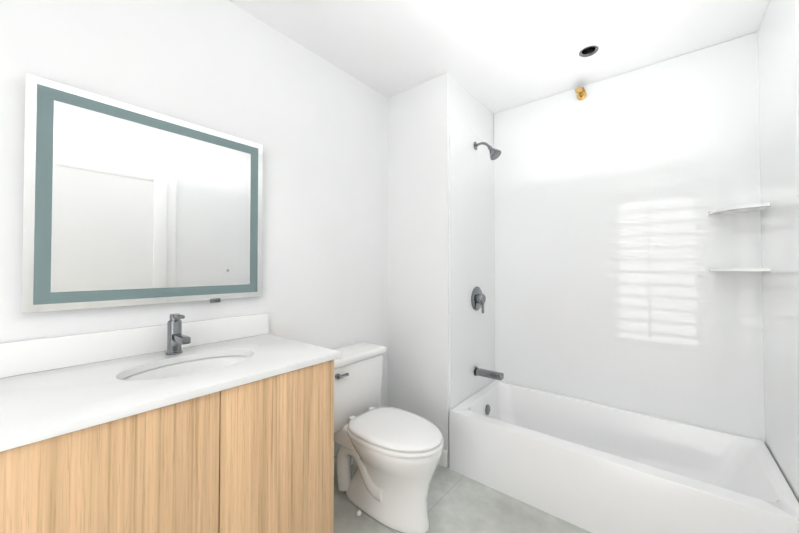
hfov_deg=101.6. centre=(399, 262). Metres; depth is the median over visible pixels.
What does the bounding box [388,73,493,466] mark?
wall
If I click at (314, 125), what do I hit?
wall
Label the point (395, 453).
toilet
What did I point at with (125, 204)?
led mirror
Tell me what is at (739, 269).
corner shelf
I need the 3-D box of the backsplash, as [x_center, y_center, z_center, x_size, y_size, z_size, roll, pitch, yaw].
[-0.993,0.291,1.175,0.020,0.100,1.092,-1,-1,39]
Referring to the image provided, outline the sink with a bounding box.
[122,355,249,380]
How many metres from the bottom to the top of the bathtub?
0.352 m
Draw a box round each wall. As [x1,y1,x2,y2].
[0,0,387,456]
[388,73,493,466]
[449,117,494,409]
[757,0,798,502]
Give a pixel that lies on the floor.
(457, 502)
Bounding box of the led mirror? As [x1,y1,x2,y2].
[21,73,262,313]
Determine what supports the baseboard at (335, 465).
attached to the wall at (314, 125)
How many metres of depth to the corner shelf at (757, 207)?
1.61 m
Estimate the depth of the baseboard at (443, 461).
2.00 m
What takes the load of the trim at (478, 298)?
attached to the wall at (471, 242)
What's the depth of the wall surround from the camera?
1.97 m
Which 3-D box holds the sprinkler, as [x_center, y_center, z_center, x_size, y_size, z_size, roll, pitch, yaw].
[1.191,-1.118,2.146,0.060,0.060,0.096,-1,-1,39]
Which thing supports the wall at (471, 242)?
attached to the wall at (419, 115)
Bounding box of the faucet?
[166,313,190,354]
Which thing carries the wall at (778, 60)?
attached to the wall
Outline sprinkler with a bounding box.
[574,87,586,99]
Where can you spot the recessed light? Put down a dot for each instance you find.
(588, 51)
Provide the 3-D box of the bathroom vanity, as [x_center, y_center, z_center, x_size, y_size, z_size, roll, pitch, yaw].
[-0.784,0.714,0.998,0.559,1.049,1.092,-1,-1,39]
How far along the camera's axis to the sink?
1.19 m
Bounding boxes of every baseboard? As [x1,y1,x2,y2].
[334,456,352,474]
[438,449,447,467]
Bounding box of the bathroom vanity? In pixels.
[0,313,340,532]
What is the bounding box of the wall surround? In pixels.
[494,32,764,442]
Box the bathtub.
[449,380,798,532]
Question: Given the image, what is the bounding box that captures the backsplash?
[0,313,267,377]
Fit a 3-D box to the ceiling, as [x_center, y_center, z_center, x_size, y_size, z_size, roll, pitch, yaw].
[-0.149,-1.256,0.739,2.120,0.100,4.190,-1,-1,39]
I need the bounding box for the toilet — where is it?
[332,342,442,532]
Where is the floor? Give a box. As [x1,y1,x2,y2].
[334,464,590,532]
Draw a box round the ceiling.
[229,0,769,113]
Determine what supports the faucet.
on the bathroom vanity
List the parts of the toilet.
flush lever, tank, tank lid, bowl, seat, seat lid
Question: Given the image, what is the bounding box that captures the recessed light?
[579,46,598,56]
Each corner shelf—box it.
[708,202,769,214]
[709,268,770,270]
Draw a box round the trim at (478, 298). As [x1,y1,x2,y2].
[471,141,503,380]

